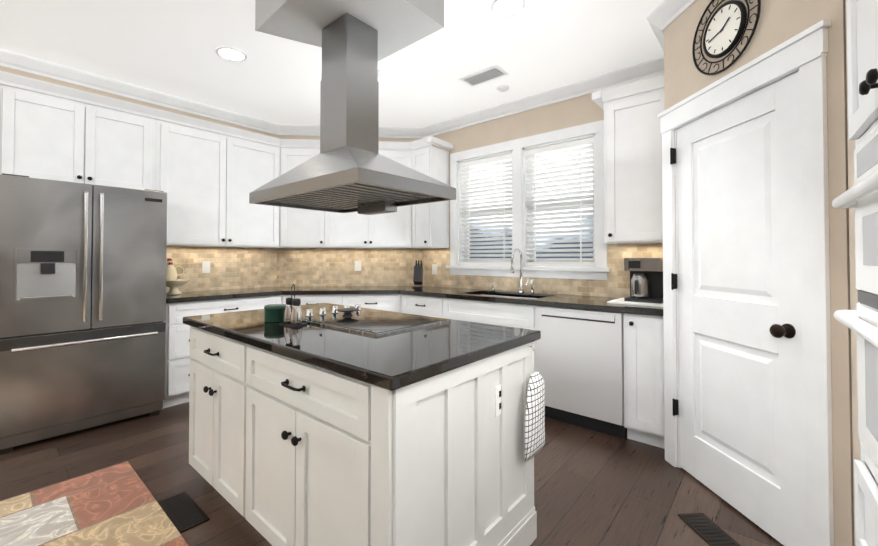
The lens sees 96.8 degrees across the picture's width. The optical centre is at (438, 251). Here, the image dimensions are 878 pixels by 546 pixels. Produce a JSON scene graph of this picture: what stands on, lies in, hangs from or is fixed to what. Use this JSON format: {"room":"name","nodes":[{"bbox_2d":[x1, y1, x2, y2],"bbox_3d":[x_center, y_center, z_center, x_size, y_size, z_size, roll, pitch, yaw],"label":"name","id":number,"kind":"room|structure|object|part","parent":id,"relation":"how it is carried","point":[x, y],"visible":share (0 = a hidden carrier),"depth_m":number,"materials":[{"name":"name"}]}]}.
{"room":"kitchen","nodes":[
{"label":"kitchen","id":0,"kind":"room"},
{"bbox_2d":[0,66,277,291],"bbox_3d":[-4.014,-0.111,2.163,0.150,2.790,6.417,-1,-1,40],"label":"wall","id":1,"kind":"structure","parent":0,"point":[38,77],"depth_m":3.49,"materials":[{"name":"beige paint"}]},
{"bbox_2d":[0,70,155,189],"bbox_3d":[-2.878,-0.869,3.135,0.324,0.736,0.924,-1,-1,40],"label":"upper cabinet","id":2,"kind":"object","parent":1,"relation":"attached to","point":[50,131],"depth_m":2.99,"materials":[{"name":"white wood"}]},
{"bbox_2d":[156,109,275,247],"bbox_3d":[-2.155,-0.638,3.947,0.368,1.171,1.256,-1,-1,40],"label":"upper cabinet","id":3,"kind":"object","parent":1,"relation":"attached to","point":[208,177],"depth_m":3.74,"materials":[{"name":"white wood"}]},
{"bbox_2d":[166,246,276,292],"bbox_3d":[-2.297,0.171,4.057,0.005,0.442,1.257,-1,-1,40],"label":"backsplash","id":4,"kind":"structure","parent":1,"relation":"attached to","point":[233,268],"depth_m":4.10,"materials":[{"name":"tile"}]},
{"bbox_2d":[202,261,209,272],"bbox_3d":[-2.368,0.152,3.964,0.007,0.120,0.075,-1,-1,40],"label":"electrical outlet plate","id":5,"kind":"object","parent":4,"relation":"attached to","point":[205,266],"visible":1,"depth_m":3.96,"materials":[{"name":"white plastic"}]},
{"bbox_2d":[0,0,663,127],"bbox_3d":[-1.524,-1.585,0.977,5.810,0.120,8.400,-1,-1,40],"label":"ceiling","id":6,"kind":"structure","parent":0,"point":[169,47],"depth_m":2.90,"materials":[{"name":"white paint"}]},
{"bbox_2d":[215,46,246,61],"bbox_3d":[-1.566,-1.489,2.941,0.214,0.009,0.214,-1,-1,40],"label":"recessed light","id":7,"kind":"object","parent":6,"relation":"in","point":[231,54],"visible":1,"depth_m":2.94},
{"bbox_2d":[255,0,443,60],"bbox_3d":[-0.490,-1.352,2.089,0.800,0.309,0.680,-1,-1,40],"label":"ceiling soffit","id":8,"kind":"structure","parent":6,"relation":"attached to","point":[398,25],"depth_m":2.02,"materials":[{"name":"paint"}]},
{"bbox_2d":[249,13,455,214],"bbox_3d":[-0.480,-0.715,2.091,0.960,0.964,0.630,-1,-1,40],"label":"range hood","id":9,"kind":"object","parent":8,"relation":"hanging from","point":[348,169],"visible":1,"depth_m":1.99,"materials":[{"name":"metal"}]},
{"bbox_2d":[378,70,384,76],"bbox_3d":[-0.498,-1.477,3.240,0.100,0.023,0.100,-1,-1,40],"label":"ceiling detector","id":10,"kind":"object","parent":6,"relation":"attached to","point":[381,73],"visible":0.65,"depth_m":3.22,"materials":[{"name":"white plastic"}]},
{"bbox_2d":[459,64,508,86],"bbox_3d":[0.377,-1.482,3.297,0.380,0.011,0.200,-1,-1,40],"label":"ceiling vent","id":11,"kind":"object","parent":6,"relation":"in","point":[491,73],"visible":1,"depth_m":3.28,"materials":[{"name":"white metal"}]},
{"bbox_2d":[497,85,508,91],"bbox_3d":[0.579,-1.474,3.519,0.110,0.021,0.110,-1,-1,40],"label":"ceiling detector","id":12,"kind":"object","parent":6,"relation":"attached to","point":[502,88],"visible":0.98,"depth_m":3.49,"materials":[{"name":"white plastic"}]},
{"bbox_2d":[491,0,525,17],"bbox_3d":[0.423,-1.498,2.378,0.214,0.009,0.214,-1,-1,40],"label":"recessed light","id":13,"kind":"object","parent":6,"relation":"in","point":[505,8],"visible":1,"depth_m":2.39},
{"bbox_2d":[277,135,422,286],"bbox_3d":[-1.049,-0.071,4.686,1.941,2.790,0.150,0,-1,-5],"label":"wall","id":14,"kind":"structure","parent":0,"point":[318,138],"depth_m":4.60,"materials":[{"name":"beige paint"}]},
{"bbox_2d":[276,138,411,248],"bbox_3d":[-1.037,-0.630,4.478,1.381,1.171,1.397,-1,-1,40],"label":"upper cabinet","id":15,"kind":"object","parent":14,"relation":"attached to","point":[295,227],"depth_m":4.29,"materials":[{"name":"white wood"}]},
{"bbox_2d":[277,248,421,285],"bbox_3d":[-1.043,0.180,4.605,1.693,0.442,0.005,0,-1,-4],"label":"backsplash","id":16,"kind":"structure","parent":14,"relation":"attached to","point":[328,267],"depth_m":4.60,"materials":[{"name":"tile"}]},
{"bbox_2d":[355,261,360,270],"bbox_3d":[-0.958,0.163,4.605,0.075,0.120,0.007,0,-1,-5],"label":"electrical outlet plate","id":17,"kind":"object","parent":16,"relation":"attached to","point":[357,265],"visible":1,"depth_m":4.60,"materials":[{"name":"white plastic"}]},
{"bbox_2d":[0,402,783,545],"bbox_3d":[-1.524,1.324,0.931,5.810,0.120,8.400,-1,-1,40],"label":"floor","id":18,"kind":"structure","parent":0,"point":[593,488],"depth_m":2.17,"materials":[{"name":"brown wood"}]},
{"bbox_2d":[0,173,166,454],"bbox_3d":[-2.707,0.401,2.974,0.720,1.792,0.906,-1,-1,40],"label":"refrigerator","id":19,"kind":"object","parent":18,"relation":"on","point":[82,304],"visible":1,"depth_m":2.73,"materials":[{"name":"silver metal"}]},
{"bbox_2d":[0,461,188,545],"bbox_3d":[-2.083,1.259,0.954,1.570,0.010,2.410,-1,-1,40],"label":"rug","id":20,"kind":"object","parent":18,"relation":"on","point":[117,505],"visible":1,"depth_m":1.88,"materials":[{"name":"multicoloured fabric"}]},
{"bbox_2d":[158,491,209,532],"bbox_3d":[-1.264,1.276,1.924,0.340,0.007,0.120,-1,-1,40],"label":"floor vent","id":21,"kind":"object","parent":18,"relation":"in","point":[183,511],"visible":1,"depth_m":1.91,"materials":[{"name":"black metal"}]},
{"bbox_2d":[163,292,278,407],"bbox_3d":[-2.108,0.869,3.761,0.652,0.880,1.068,-1,-1,40],"label":"base cabinet","id":22,"kind":"object","parent":18,"relation":"on","point":[177,345],"depth_m":3.29,"materials":[{"name":"white wood"}]},
{"bbox_2d":[166,286,430,299],"bbox_3d":[-1.351,0.413,4.034,1.457,0.040,2.454,-1,-1,40],"label":"countertop","id":23,"kind":"structure","parent":22,"relation":"on","point":[328,292],"depth_m":3.97,"materials":[{"name":"black stone"}]},
{"bbox_2d":[166,258,189,294],"bbox_3d":[-2.396,0.221,3.528,0.240,0.328,0.240,-1,-1,40],"label":"pitcher","id":24,"kind":"object","parent":23,"relation":"on","point":[173,283],"visible":0.85,"depth_m":3.50,"materials":[{"name":"beige ceramic"}]},
{"bbox_2d":[412,260,422,287],"bbox_3d":[-0.236,0.247,4.398,0.100,0.304,0.231,0,-1,5],"label":"knife block","id":25,"kind":"object","parent":23,"relation":"on","point":[418,275],"visible":1,"depth_m":4.38,"materials":[{"name":"black plastic"}]},
{"bbox_2d":[279,292,402,312],"bbox_3d":[-1.023,0.879,4.367,1.517,0.880,1.512,-1,-1,40],"label":"base cabinet","id":26,"kind":"object","parent":18,"relation":"on","point":[390,301],"depth_m":4.02,"materials":[{"name":"white wood"}]},
{"bbox_2d":[183,323,544,545],"bbox_3d":[-0.470,0.841,1.956,1.737,0.880,0.952,-1,-1,40],"label":"kitchen island","id":27,"kind":"object","parent":18,"relation":"on","point":[328,424],"depth_m":1.42,"materials":[{"name":"paint"}]},
{"bbox_2d":[183,303,540,386],"bbox_3d":[-0.489,0.381,1.982,1.725,0.040,0.920,-1,-1,40],"label":"island countertop","id":28,"kind":"structure","parent":27,"relation":"on","point":[389,348],"depth_m":1.62,"materials":[{"name":"black stone"}]},
{"bbox_2d":[264,304,285,321],"bbox_3d":[-0.858,0.319,2.047,0.112,0.084,0.112,-1,-1,40],"label":"canister","id":29,"kind":"object","parent":28,"relation":"on","point":[274,312],"visible":0.83,"depth_m":2.00,"materials":[{"name":"green ceramic"}]},
{"bbox_2d":[279,284,306,326],"bbox_3d":[-0.724,0.258,1.935,0.136,0.202,0.072,-1,-1,40],"label":"salt","id":30,"kind":"object","parent":28,"relation":"on","point":[293,317],"visible":1,"depth_m":1.91,"materials":[{"name":"clear glass"}]},
{"bbox_2d":[337,308,358,315],"bbox_3d":[-0.504,0.333,2.153,0.124,0.032,0.124,-1,-1,40],"label":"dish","id":31,"kind":"object","parent":28,"relation":"on","point":[347,311],"visible":1,"depth_m":2.14,"materials":[{"name":"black metal"}]},
{"bbox_2d":[302,304,450,336],"bbox_3d":[-0.391,0.337,2.070,0.760,0.049,0.500,-1,-1,40],"label":"cooktop","id":32,"kind":"object","parent":28,"relation":"in","point":[366,322],"depth_m":1.95,"materials":[{"name":"black glass"}]},
{"bbox_2d":[525,346,544,461],"bbox_3d":[0.410,0.647,1.704,0.066,0.468,0.202,-1,-1,40],"label":"towel","id":33,"kind":"object","parent":27,"relation":"hanging from","point":[534,382],"depth_m":1.68,"materials":[{"name":"white fabric"}]},
{"bbox_2d":[403,292,450,318],"bbox_3d":[0.005,0.874,4.059,0.708,0.880,0.652,-1,-1,40],"label":"base cabinet","id":34,"kind":"object","parent":18,"relation":"on","point":[433,306],"depth_m":3.81,"materials":[{"name":"white wood"}]},
{"bbox_2d":[451,300,534,372],"bbox_3d":[0.565,0.867,3.613,1.012,0.880,0.606,-1,-1,40],"label":"base cabinet","id":35,"kind":"object","parent":18,"relation":"on","point":[510,315],"depth_m":3.30,"materials":[{"name":"white wood"}]},
{"bbox_2d":[535,308,638,441],"bbox_3d":[1.200,0.858,3.073,0.799,0.880,0.606,-1,-1,40],"label":"dishwasher","id":36,"kind":"object","parent":18,"relation":"on","point":[598,364],"depth_m":2.78,"materials":[{"name":"white metal"}]},
{"bbox_2d":[399,288,662,315],"bbox_3d":[0.618,0.406,3.559,2.676,0.040,0.627,-1,-1,40],"label":"countertop","id":37,"kind":"structure","parent":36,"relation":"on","point":[588,303],"depth_m":3.14,"materials":[{"name":"black stone"}]},
{"bbox_2d":[475,292,538,299],"bbox_3d":[0.609,0.506,3.553,0.788,0.210,0.408,-1,-1,40],"label":"sink","id":38,"kind":"object","parent":37,"relation":"in","point":[476,293],"depth_m":3.78,"materials":[{"name":"silver metal"}]},
{"bbox_2d":[511,248,533,291],"bbox_3d":[0.773,0.173,3.616,0.156,0.428,0.213,-1,-1,40],"label":"faucet","id":39,"kind":"object","parent":37,"relation":"on","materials":[{"name":"silver metal"}]},
{"bbox_2d":[607,258,662,306],"bbox_3d":[1.496,0.209,2.864,0.390,0.330,0.370,-1,-1,40],"label":"coffee maker","id":40,"kind":"object","parent":37,"relation":"on","point":[646,281],"visible":0.85,"depth_m":2.83,"materials":[{"name":"silver metal"}]},
{"bbox_2d":[639,316,664,448],"bbox_3d":[1.546,0.854,2.779,0.258,0.880,0.606,-1,-1,40],"label":"base cabinet","id":41,"kind":"object","parent":18,"relation":"on","point":[651,328],"depth_m":2.54,"materials":[{"name":"white wood"}]},
{"bbox_2d":[678,513,740,545],"bbox_3d":[1.239,1.273,1.719,0.130,0.007,0.360,0,-1,-5],"label":"floor vent","id":42,"kind":"object","parent":18,"relation":"in","point":[706,529],"visible":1,"depth_m":1.78,"materials":[{"name":"black metal"}]},
{"bbox_2d":[832,0,877,545],"bbox_3d":[1.181,-0.022,0.723,0.581,2.565,0.902,-1,-1,40],"label":"tall cabinet","id":43,"kind":"object","parent":18,"relation":"on","point":[860,196],"visible":1,"depth_m":1.05,"materials":[{"name":"white wood"}]},
{"bbox_2d":[832,127,877,468],"bbox_3d":[1.105,0.124,0.780,0.364,0.871,0.756,-1,-1,38],"label":"oven","id":44,"kind":"object","parent":43,"relation":"in","point":[863,196],"depth_m":1.03,"materials":[{"name":"white metal"}]},
{"bbox_2d":[432,93,658,297],"bbox_3d":[1.429,-0.092,3.398,4.177,2.790,0.150,-1,-1,40],"label":"wall","id":45,"kind":"structure","parent":0,"point":[579,110],"depth_m":3.81,"materials":[{"name":"beige paint"}]},
{"bbox_2d":[412,137,451,248],"bbox_3d":[-0.160,-0.631,4.409,0.409,1.171,0.368,-1,-1,40],"label":"upper cabinet","id":46,"kind":"object","parent":45,"relation":"attached to","point":[430,221],"depth_m":4.27,"materials":[{"name":"white wood"}]},
{"bbox_2d":[446,120,610,279],"bbox_3d":[0.808,-0.434,3.882,1.748,1.360,0.205,-1,-1,40],"label":"window","id":47,"kind":"structure","parent":45,"relation":"in","point":[598,269],"depth_m":3.81,"materials":[{"name":"white wood"}]},
{"bbox_2d":[460,137,593,264],"bbox_3d":[0.810,-0.439,3.885,1.464,1.116,0.058,-1,-1,40],"label":"window blinds","id":48,"kind":"object","parent":47,"relation":"attached to","point":[555,148],"visible":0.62,"depth_m":3.75,"materials":[{"name":"white plastic"}]},
{"bbox_2d":[423,243,662,297],"bbox_3d":[0.825,0.167,3.805,2.676,0.442,0.005,-1,-1,40],"label":"backsplash","id":49,"kind":"structure","parent":45,"relation":"attached to","point":[616,283],"depth_m":3.57,"materials":[{"name":"tile"}]},
{"bbox_2d":[432,264,436,274],"bbox_3d":[-0.052,0.202,4.541,0.075,0.120,0.007,-1,-1,40],"label":"electrical outlet plate","id":50,"kind":"object","parent":49,"relation":"attached to","point":[434,268],"visible":1,"depth_m":4.54,"materials":[{"name":"white plastic"}]},
{"bbox_2d":[600,74,664,243],"bbox_3d":[1.555,-0.653,2.980,0.476,1.171,0.324,-1,-1,40],"label":"upper cabinet","id":51,"kind":"object","parent":45,"relation":"attached to","point":[633,214],"depth_m":2.88,"materials":[{"name":"white wood"}]},
{"bbox_3d":[-0.636,-1.204,2.806,3.576,0.075,3.441,-1,-1,40],"label":"crown","id":52,"kind":"part","parent":51,"relation":"part of","materials":[{"name":"white wood"}]},
{"bbox_2d":[664,0,853,545],"bbox_3d":[1.695,-0.115,1.957,0.470,2.790,1.008,0,-1,-5],"label":"wall","id":53,"kind":"structure","parent":0,"point":[780,22],"depth_m":1.48,"materials":[{"name":"beige paint"}]},
{"bbox_2d":[0,0,696,138],"bbox_3d":[-1.820,-1.474,1.095,4.604,0.100,7.600,-1,-1,40],"label":"crown molding","id":54,"kind":"structure","parent":53,"relation":"attached to","point":[663,15],"depth_m":3.49,"materials":[{"name":"white wood"}]},
{"bbox_2d":[692,0,760,74],"bbox_3d":[1.446,-1.129,1.982,0.022,0.420,0.420,0,-1,-5],"label":"wall clock","id":55,"kind":"object","parent":53,"relation":"attached to","point":[724,32],"visible":0.96,"depth_m":1.97,"materials":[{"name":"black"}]},
{"bbox_2d":[670,71,805,545],"bbox_3d":[1.445,0.262,1.965,0.105,2.014,0.759,0,-1,-5],"label":"pantry door","id":56,"kind":"structure","parent":53,"relation":"in","point":[738,407],"depth_m":1.87,"materials":[{"name":"white wood"}]},
{"bbox_2d":[657,20,833,545],"bbox_3d":[1.490,0.202,1.964,0.136,2.158,0.990,0,-1,-5],"label":"door frame","id":57,"kind":"structure","parent":53,"relation":"attached to","point":[804,53],"depth_m":1.55,"materials":[{"name":"white wood"}]},
{"bbox_2d":[845,0,860,545],"bbox_3d":[1.641,-0.128,1.123,0.606,2.790,0.289,-1,-1,40],"label":"wall","id":58,"kind":"structure","parent":0,"point":[854,375],"depth_m":1.38,"materials":[{"name":"beige paint"}]},
{"label":"outside","id":59,"kind":"structure","parent":0,"visible":0},
{"bbox_2d":[469,150,592,257],"bbox_3d":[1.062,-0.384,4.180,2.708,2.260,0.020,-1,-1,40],"label":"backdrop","id":60,"kind":"structure","parent":59,"point":[536,217],"depth_m":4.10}
]}

